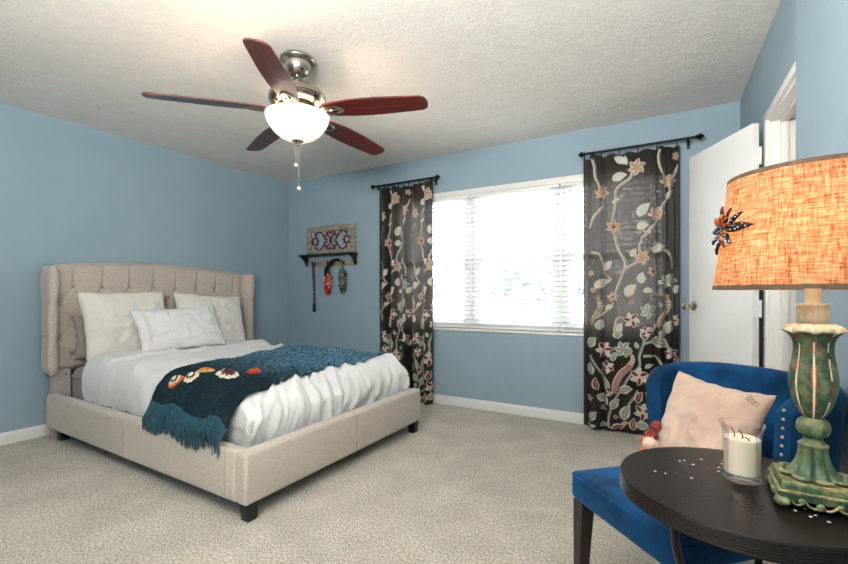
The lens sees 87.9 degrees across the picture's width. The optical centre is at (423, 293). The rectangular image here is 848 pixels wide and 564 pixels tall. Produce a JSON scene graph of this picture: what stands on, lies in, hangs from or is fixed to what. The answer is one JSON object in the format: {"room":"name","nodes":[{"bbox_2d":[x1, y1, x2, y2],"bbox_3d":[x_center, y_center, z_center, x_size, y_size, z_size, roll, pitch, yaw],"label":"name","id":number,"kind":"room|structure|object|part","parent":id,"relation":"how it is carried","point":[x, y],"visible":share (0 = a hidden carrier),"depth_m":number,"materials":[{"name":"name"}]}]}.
{"room":"bedroom","nodes":[
{"label":"bedroom","id":0,"kind":"room"},
{"bbox_2d":[0,103,287,432],"bbox_3d":[-2.943,-0.143,3.402,0.150,2.440,5.060,0,0,31],"label":"wall","id":1,"kind":"structure","parent":0,"point":[70,193],"depth_m":3.67,"materials":[{"name":"blue paint"}]},
{"bbox_2d":[0,424,48,445],"bbox_3d":[-2.873,1.034,3.360,0.014,0.086,4.760,0,0,31],"label":"baseboard","id":2,"kind":"structure","parent":1,"relation":"attached to","point":[28,433],"depth_m":3.23,"materials":[{"name":"white paint"}]},
{"bbox_2d":[0,402,778,563],"bbox_3d":[-0.193,1.137,1.776,6.540,0.120,5.060,0,0,31],"label":"floor","id":3,"kind":"structure","parent":0,"point":[470,486],"depth_m":2.22,"materials":[{"name":"beige carpet"}]},
{"bbox_2d":[40,263,419,522],"bbox_3d":[-1.415,0.402,3.417,2.451,1.350,1.781,0,0,31],"label":"frame","id":4,"kind":"object","parent":3,"relation":"on","point":[245,476],"visible":0.44,"depth_m":2.91,"materials":[{"name":"beige fabric"}]},
{"bbox_3d":[-2.784,0.797,3.365,0.082,0.560,0.113,0,0,31],"label":"headboard post","id":5,"kind":"part","parent":4,"relation":"part of","materials":[{"name":"beige fabric"}]},
{"bbox_3d":[-2.665,1.031,3.254,0.068,0.092,0.067,0,0,31],"label":"leg","id":6,"kind":"part","parent":4,"relation":"part of","materials":[{"name":"black paint"}]},
{"bbox_2d":[70,366,141,416],"bbox_3d":[-1.469,0.715,3.394,2.059,0.325,1.442,0,0,31],"label":"mattress","id":7,"kind":"object","parent":4,"relation":"on","point":[77,375],"visible":0.08,"depth_m":3.27,"materials":[{"name":"white fabric"}]},
{"bbox_2d":[72,317,85,360],"bbox_3d":[-2.462,0.334,3.557,0.163,0.327,0.622,0,0,31],"label":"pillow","id":8,"kind":"object","parent":7,"relation":"on","point":[78,322],"visible":0.04,"depth_m":3.31,"materials":[{"name":"grey fabric"}]},
{"bbox_2d":[82,339,409,447],"bbox_3d":[-1.278,0.611,3.280,1.908,0.387,1.525,0,0,31],"label":"duvet","id":9,"kind":"object","parent":7,"relation":"on","point":[128,381],"visible":0.49,"depth_m":2.84,"materials":[{"name":"white fabric"}]},
{"bbox_2d":[76,291,163,360],"bbox_3d":[-2.331,0.229,3.477,0.223,0.513,0.644,0,0,31],"label":"pillow","id":10,"kind":"object","parent":9,"relation":"on","point":[109,325],"visible":0.69,"depth_m":3.33,"materials":[{"name":"white fabric"}]},
{"bbox_2d":[129,306,226,351],"bbox_3d":[-1.986,0.283,3.609,0.232,0.352,0.725,0,0,31],"label":"pillow","id":11,"kind":"object","parent":9,"relation":"on","point":[163,329],"visible":0.98,"depth_m":3.51,"materials":[{"name":"white fabric"}]},
{"bbox_2d":[173,292,245,340],"bbox_3d":[-1.966,0.235,4.098,0.210,0.504,0.710,0,0,31],"label":"pillow","id":12,"kind":"object","parent":9,"relation":"on","point":[228,312],"visible":0.48,"depth_m":4.14,"materials":[{"name":"white fabric"}]},
{"bbox_2d":[142,343,385,458],"bbox_3d":[-1.031,0.609,3.077,1.061,0.368,1.624,0,0,31],"label":"throw blanket","id":13,"kind":"object","parent":9,"relation":"on","point":[202,398],"visible":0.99,"depth_m":2.46,"materials":[{"name":"blue fabric"}]},
{"bbox_2d":[168,375,184,387],"bbox_3d":[-1.433,0.505,2.549,0.113,0.068,0.091,0,0,31],"label":"flower","id":14,"kind":"object","parent":13,"relation":"on","point":[175,381],"depth_m":2.52,"materials":[{"name":"orange fabric"}]},
{"bbox_2d":[183,372,198,382],"bbox_3d":[-1.321,0.470,2.500,0.093,0.057,0.078,0,0,31],"label":"flower","id":15,"kind":"object","parent":13,"relation":"on","point":[192,377],"depth_m":2.48,"materials":[{"name":"beige fabric"}]},
{"bbox_2d":[195,367,214,372],"bbox_3d":[-1.299,0.454,2.606,0.126,0.046,0.119,0,0,31],"label":"flower","id":16,"kind":"object","parent":13,"relation":"on","point":[202,370],"depth_m":2.58,"materials":[{"name":"orange fabric"}]},
{"bbox_2d":[215,368,238,378],"bbox_3d":[-1.151,0.462,2.578,0.139,0.050,0.146,0,0,31],"label":"flower","id":17,"kind":"object","parent":13,"relation":"on","point":[226,373],"depth_m":2.55,"materials":[{"name":"beige fabric"}]},
{"bbox_2d":[247,367,260,373],"bbox_3d":[-1.043,0.466,2.701,0.096,0.031,0.092,0,0,31],"label":"flower","id":18,"kind":"object","parent":13,"relation":"on","point":[254,370],"depth_m":2.68,"materials":[{"name":"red fabric"}]},
{"bbox_3d":[-1.828,0.867,2.702,2.254,0.250,0.080,0,0,32],"label":"rail","id":19,"kind":"part","parent":4,"relation":"part of","materials":[{"name":"beige fabric"}]},
{"bbox_3d":[-2.395,0.157,4.005,0.139,0.860,1.574,0,0,31],"label":"headboard","id":20,"kind":"part","parent":4,"relation":"part of","materials":[{"name":"beige fabric"}]},
{"bbox_3d":[-0.836,1.031,2.105,0.069,0.092,0.069,0,0,31],"label":"leg","id":21,"kind":"part","parent":4,"relation":"part of","materials":[{"name":"black paint"}]},
{"bbox_3d":[-0.457,0.867,2.768,0.080,0.250,1.641,0,0,29],"label":"foot rail","id":22,"kind":"part","parent":4,"relation":"part of","materials":[{"name":"beige fabric"}]},
{"bbox_3d":[-0.086,1.031,3.438,0.068,0.092,0.068,0,0,31],"label":"leg","id":23,"kind":"part","parent":4,"relation":"part of","materials":[{"name":"black paint"}]},
{"bbox_2d":[571,362,845,563],"bbox_3d":[0.857,0.661,1.359,0.639,0.832,0.538,0,0,-15],"label":"accent chair","id":24,"kind":"object","parent":3,"relation":"on","point":[598,491],"visible":0.34,"depth_m":1.37,"materials":[{"name":"blue fabric"}]},
{"bbox_3d":[0.534,0.883,1.470,0.048,0.388,0.049,0,0,-15],"label":"leg","id":25,"kind":"part","parent":24,"relation":"part of","materials":[{"name":"brown wood"}]},
{"bbox_3d":[0.796,0.643,1.343,0.510,0.097,0.450,0,0,-15],"label":"seat","id":26,"kind":"part","parent":24,"relation":"part of","materials":[{"name":"blue fabric"}]},
{"bbox_2d":[639,371,775,450],"bbox_3d":[0.838,0.434,1.356,0.219,0.338,0.348,0,0,-14],"label":"cushion","id":27,"kind":"object","parent":24,"relation":"on","point":[698,413],"visible":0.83,"depth_m":1.33,"materials":[{"name":"pink fabric"}]},
{"bbox_3d":[1.019,0.481,1.401,0.303,0.472,0.538,0,0,-15],"label":"backrest","id":28,"kind":"part","parent":24,"relation":"part of","materials":[{"name":"blue fabric"}]},
{"bbox_2d":[620,447,847,563],"bbox_3d":[0.669,0.742,0.930,0.466,0.680,0.466,0,0,31],"label":"side table","id":29,"kind":"object","parent":3,"relation":"on","point":[689,490],"visible":0.88,"depth_m":0.83,"materials":[{"name":"brown wood"}]},
{"bbox_3d":[0.522,0.752,0.860,0.119,0.660,0.017,0,0,-25],"label":"leg","id":30,"kind":"part","parent":29,"relation":"part of","materials":[{"name":"black wood"}]},
{"bbox_2d":[723,427,760,477],"bbox_3d":[0.688,0.340,0.952,0.085,0.124,0.085,0,0,31],"label":"candle","id":31,"kind":"object","parent":29,"relation":"on","point":[741,452],"visible":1,"depth_m":0.93,"materials":[{"name":"white wax"}]},
{"bbox_3d":[0.793,0.752,1.034,0.119,0.660,0.016,0,0,-40],"label":"leg","id":32,"kind":"part","parent":29,"relation":"part of","materials":[{"name":"black wood"}]},
{"bbox_2d":[711,153,847,515],"bbox_3d":[0.755,0.081,0.856,0.332,0.642,0.328,0,0,31],"label":"table lamp","id":33,"kind":"object","parent":29,"relation":"on","point":[780,226],"visible":1,"depth_m":0.81,"materials":[{"name":"orange fabric"}]},
{"bbox_3d":[0.756,-0.122,0.855,0.326,0.224,0.326,0,0,31],"label":"lamp shade","id":34,"kind":"part","parent":33,"relation":"part of","materials":[{"name":"orange fabric"}]},
{"bbox_2d":[0,0,780,182],"bbox_3d":[-0.193,-1.423,1.776,6.540,0.120,5.060,0,0,31],"label":"ceiling","id":35,"kind":"structure","parent":0,"point":[489,73],"depth_m":2.62,"materials":[{"name":"paint"}]},
{"bbox_2d":[141,38,427,189],"bbox_3d":[-0.696,-0.982,2.599,1.485,0.762,1.434,0,0,31],"label":"ceiling fan","id":36,"kind":"object","parent":35,"relation":"hanging from","point":[297,114],"visible":1,"depth_m":2.44,"materials":[{"name":"brown wood"}]},
{"bbox_3d":[-1.176,-1.038,2.379,0.602,0.050,0.145,0,0,-21],"label":"blade","id":37,"kind":"part","parent":36,"relation":"part of","materials":[{"name":"brown wood"}]},
{"bbox_3d":[-0.909,-1.047,2.483,0.203,0.037,0.088,0,0,-21],"label":"blade arm","id":38,"kind":"part","parent":36,"relation":"part of","materials":[{"name":"silver metal"}]},
{"bbox_3d":[-1.035,-1.038,2.920,0.145,0.050,0.602,0,0,-39],"label":"blade","id":39,"kind":"part","parent":36,"relation":"part of","materials":[{"name":"brown wood"}]},
{"bbox_3d":[-0.705,-1.038,2.077,0.145,0.050,0.602,0,0,-3],"label":"blade","id":40,"kind":"part","parent":36,"relation":"part of","materials":[{"name":"brown wood"}]},
{"bbox_3d":[-0.722,-1.047,2.364,0.088,0.037,0.203,0,0,-3],"label":"blade arm","id":41,"kind":"part","parent":36,"relation":"part of","materials":[{"name":"silver metal"}]},
{"bbox_3d":[-0.733,-0.960,2.552,0.362,0.151,0.362,0,0,31],"label":"lamp shade","id":42,"kind":"part","parent":36,"relation":"part of","materials":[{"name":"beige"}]},
{"bbox_3d":[-0.631,-1.047,2.712,0.088,0.037,0.203,0,0,33],"label":"blade arm","id":43,"kind":"part","parent":36,"relation":"part of","materials":[{"name":"silver metal"}]},
{"bbox_3d":[-0.550,-1.047,2.505,0.203,0.037,0.088,0,0,15],"label":"blade arm","id":44,"kind":"part","parent":36,"relation":"part of","materials":[{"name":"silver metal"}]},
{"bbox_3d":[-0.476,-1.038,2.953,0.145,0.050,0.602,0,0,33],"label":"blade","id":45,"kind":"part","parent":36,"relation":"part of","materials":[{"name":"brown wood"}]},
{"bbox_3d":[-0.272,-1.038,2.433,0.602,0.050,0.145,0,0,15],"label":"blade","id":46,"kind":"part","parent":36,"relation":"part of","materials":[{"name":"brown wood"}]},
{"bbox_2d":[288,101,739,413],"bbox_3d":[0.390,-0.143,4.283,4.690,2.440,0.150,0,0,31],"label":"wall","id":47,"kind":"structure","parent":0,"point":[532,370],"depth_m":4.13,"materials":[{"name":"blue paint"}]},
{"bbox_2d":[298,223,357,267],"bbox_3d":[-1.098,-0.550,5.000,0.790,0.470,0.130,0,0,31],"label":"shelf","id":48,"kind":"object","parent":47,"relation":"attached to","point":[351,251],"visible":0.94,"depth_m":5.01,"materials":[{"name":"beige wood"}]},
{"bbox_2d":[312,263,315,311],"bbox_3d":[-1.288,-0.077,5.149,0.042,0.573,0.050,0,0,31],"label":"strap","id":49,"kind":"object","parent":48,"relation":"hanging from","point":[313,265],"visible":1,"depth_m":5.14,"materials":[{"name":"grey leather"}]},
{"bbox_2d":[323,262,332,294],"bbox_3d":[-1.095,-0.174,5.022,0.129,0.378,0.078,0,0,31],"label":"ornament","id":50,"kind":"object","parent":48,"relation":"hanging from","point":[327,281],"visible":0.89,"depth_m":4.99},
{"bbox_3d":[-1.071,-0.616,5.046,0.602,0.230,0.024,0,0,31],"label":"fretwork panel","id":51,"kind":"part","parent":48,"relation":"part of","materials":[{"name":"red wood"}]},
{"bbox_2d":[323,258,339,275],"bbox_3d":[-1.030,-0.299,4.926,0.197,0.200,0.090,0,0,16],"label":"scarf","id":52,"kind":"object","parent":48,"relation":"hanging from","point":[331,262],"visible":1,"depth_m":4.91,"materials":[{"name":"black fabric"}]},
{"bbox_3d":[-1.071,-0.348,5.048,0.713,0.066,0.019,0,0,31],"label":"hook rail","id":53,"kind":"part","parent":48,"relation":"part of","materials":[{"name":"beige wood"}]},
{"bbox_3d":[-1.070,-0.622,5.044,0.733,0.327,0.025,0,0,31],"label":"frame","id":54,"kind":"part","parent":48,"relation":"part of","materials":[{"name":"beige wood"}]},
{"bbox_2d":[338,262,346,292],"bbox_3d":[-0.911,-0.143,4.913,0.121,0.440,0.076,0,0,31],"label":"ornament","id":55,"kind":"object","parent":48,"relation":"hanging from","point":[342,274],"visible":1,"depth_m":4.89,"materials":[{"name":"silver metal"}]},
{"bbox_2d":[370,174,439,189],"bbox_3d":[-0.184,-1.113,4.457,0.835,0.080,0.134,0,0,31],"label":"curtain rod","id":56,"kind":"object","parent":47,"relation":"attached to","point":[437,176],"visible":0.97,"depth_m":4.38,"materials":[{"name":"black metal"}]},
{"bbox_2d":[379,181,432,404],"bbox_3d":[-0.206,-0.015,4.416,0.640,2.161,0.115,0,0,31],"label":"curtain","id":57,"kind":"object","parent":56,"relation":"hanging from","point":[405,212],"visible":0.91,"depth_m":4.38,"materials":[{"name":"grey fabric"}]},
{"bbox_2d":[433,199,470,325],"bbox_3d":[0.107,-0.333,4.490,0.853,1.320,0.078,0,0,31],"label":"window","id":58,"kind":"structure","parent":47,"relation":"in","point":[445,321],"depth_m":4.27,"materials":[{"name":"white plastic"}]},
{"bbox_3d":[0.116,-0.621,4.505,0.773,0.655,0.030,0,0,31],"label":"sash","id":59,"kind":"part","parent":58,"relation":"part of","materials":[{"name":"white plastic"}]},
{"bbox_3d":[0.099,-0.021,4.476,0.773,0.625,0.030,0,0,31],"label":"sash","id":60,"kind":"part","parent":58,"relation":"part of","materials":[{"name":"white glass"}]},
{"bbox_2d":[433,394,583,423],"bbox_3d":[0.279,1.034,4.253,4.530,0.086,0.014,0,0,31],"label":"baseboard","id":61,"kind":"structure","parent":47,"relation":"attached to","point":[572,417],"depth_m":3.95,"materials":[{"name":"white paint"}]},
{"bbox_2d":[433,174,679,340],"bbox_3d":[0.819,-0.321,4.017,2.620,1.344,0.172,0,0,31],"label":"window","id":62,"kind":"structure","parent":47,"relation":"in","point":[558,314],"depth_m":3.96,"materials":[{"name":"white plastic"}]},
{"bbox_2d":[433,195,469,327],"bbox_3d":[0.071,-0.327,4.421,0.833,1.301,0.064,0,0,31],"label":"window blind","id":63,"kind":"object","parent":62,"relation":"attached to","point":[460,198],"visible":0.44,"depth_m":4.31,"materials":[{"name":"white plastic"}]},
{"bbox_3d":[0.073,0.315,4.425,0.829,0.019,0.050,0,0,31],"label":"rail","id":64,"kind":"part","parent":63,"relation":"part of","materials":[{"name":"white plastic"}]},
{"bbox_2d":[469,184,559,331],"bbox_3d":[0.802,-0.327,3.988,0.841,1.301,0.064,0,0,31],"label":"window blind","id":65,"kind":"object","parent":62,"relation":"attached to","point":[555,187],"visible":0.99,"depth_m":3.98,"materials":[{"name":"white plastic"}]},
{"bbox_3d":[0.804,0.315,3.993,0.837,0.019,0.050,0,0,31],"label":"rail","id":66,"kind":"part","parent":65,"relation":"part of","materials":[{"name":"white plastic"}]},
{"bbox_3d":[0.833,-0.021,4.042,0.773,0.625,0.030,0,0,31],"label":"sash","id":67,"kind":"part","parent":62,"relation":"part of","materials":[{"name":"white glass"}]},
{"bbox_3d":[0.851,-0.621,4.071,0.773,0.655,0.030,0,0,31],"label":"sash","id":68,"kind":"part","parent":62,"relation":"part of","materials":[{"name":"white plastic"}]},
{"bbox_2d":[561,181,583,332],"bbox_3d":[1.533,-0.327,3.556,0.833,1.301,0.064,0,0,31],"label":"window blind","id":69,"kind":"object","parent":62,"relation":"attached to","point":[579,184],"visible":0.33,"depth_m":3.73,"materials":[{"name":"white plastic"}]},
{"bbox_3d":[1.535,0.315,3.560,0.829,0.019,0.050,0,0,31],"label":"rail","id":70,"kind":"part","parent":69,"relation":"part of","materials":[{"name":"white plastic"}]},
{"bbox_3d":[1.293,-0.308,3.734,0.002,1.230,0.002,0,0,31],"label":"ladder cord","id":71,"kind":"part","parent":69,"relation":"part of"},
{"bbox_2d":[562,187,583,329],"bbox_3d":[1.576,-0.333,3.621,0.853,1.320,0.078,0,0,31],"label":"window","id":72,"kind":"structure","parent":47,"relation":"in","point":[579,325],"depth_m":3.79,"materials":[{"name":"white plastic"}]},
{"bbox_3d":[1.585,-0.621,3.636,0.773,0.655,0.030,0,0,31],"label":"sash","id":73,"kind":"part","parent":72,"relation":"part of","materials":[{"name":"white plastic"}]},
{"bbox_3d":[1.568,-0.021,3.607,0.773,0.625,0.030,0,0,31],"label":"sash","id":74,"kind":"part","parent":72,"relation":"part of","materials":[{"name":"white glass"}]},
{"bbox_2d":[578,133,704,159],"bbox_3d":[1.641,-1.113,3.378,0.865,0.080,0.134,0,0,31],"label":"curtain rod","id":75,"kind":"object","parent":47,"relation":"attached to","point":[700,136],"visible":0.98,"depth_m":3.30,"materials":[{"name":"black metal"}]},
{"bbox_2d":[583,145,678,434],"bbox_3d":[1.571,-0.015,3.378,0.676,2.161,0.107,0,0,31],"label":"curtain","id":76,"kind":"object","parent":75,"relation":"hanging from","point":[631,199],"visible":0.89,"depth_m":3.38,"materials":[{"name":"grey fabric"}]},
{"bbox_2d":[740,0,795,366],"bbox_3d":[1.914,-0.143,2.392,0.120,2.440,1.760,0,0,28],"label":"wall","id":77,"kind":"structure","parent":0,"point":[776,58],"depth_m":2.28,"materials":[{"name":"blue paint"}]},
{"bbox_2d":[681,123,761,366],"bbox_3d":[1.721,0.085,2.603,0.185,1.960,0.604,0,0,10],"label":"door","id":78,"kind":"structure","parent":77,"relation":"in","point":[723,324],"depth_m":2.62,"materials":[{"name":"white paint"}]},
{"bbox_3d":[1.762,0.077,2.840,0.185,0.062,0.062,0,0,3],"label":"knob","id":79,"kind":"part","parent":78,"relation":"part of","materials":[{"name":"silver metal"}]},
{"bbox_2d":[763,61,795,371],"bbox_3d":[1.675,0.071,1.964,0.141,2.012,0.730,0,0,28],"label":"door frame","id":80,"kind":"structure","parent":77,"relation":"attached to","point":[779,121],"depth_m":2.21,"materials":[{"name":"white paint"}]},
{"bbox_2d":[796,0,847,474],"bbox_3d":[0.730,-0.143,0.247,0.160,2.440,3.140,0,0,28],"label":"wall","id":81,"kind":"structure","parent":0,"point":[821,25],"depth_m":1.35,"materials":[{"name":"blue paint"}]},
{"label":"outside","id":82,"kind":"structure","parent":0,"visible":0},
{"bbox_2d":[433,305,583,323],"bbox_3d":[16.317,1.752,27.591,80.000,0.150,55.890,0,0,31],"label":"ground","id":83,"kind":"structure","parent":82,"point":[442,312],"depth_m":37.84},
{"bbox_2d":[433,279,443,301],"bbox_3d":[-0.314,0.459,16.437,2.016,2.466,2.084,0,0,31],"label":"tree","id":84,"kind":"object","parent":83,"relation":"on","point":[434,285],"visible":0.09,"depth_m":16.13,"materials":[{"name":"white plant"}]},
{"bbox_2d":[480,262,551,321],"bbox_3d":[3.112,0.277,13.816,2.705,2.827,2.654,0,0,-1],"label":"tree","id":85,"kind":"object","parent":83,"relation":"on","point":[535,263],"visible":0.7,"depth_m":13.61,"materials":[{"name":"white plant"}]},
{"bbox_2d":[577,279,583,297],"bbox_3d":[5.888,0.476,13.926,2.023,2.431,2.033,0,0,31],"label":"tree","id":86,"kind":"object","parent":83,"relation":"on","point":[579,288],"visible":0.04,"depth_m":14.15,"materials":[{"name":"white plant"}]}
]}

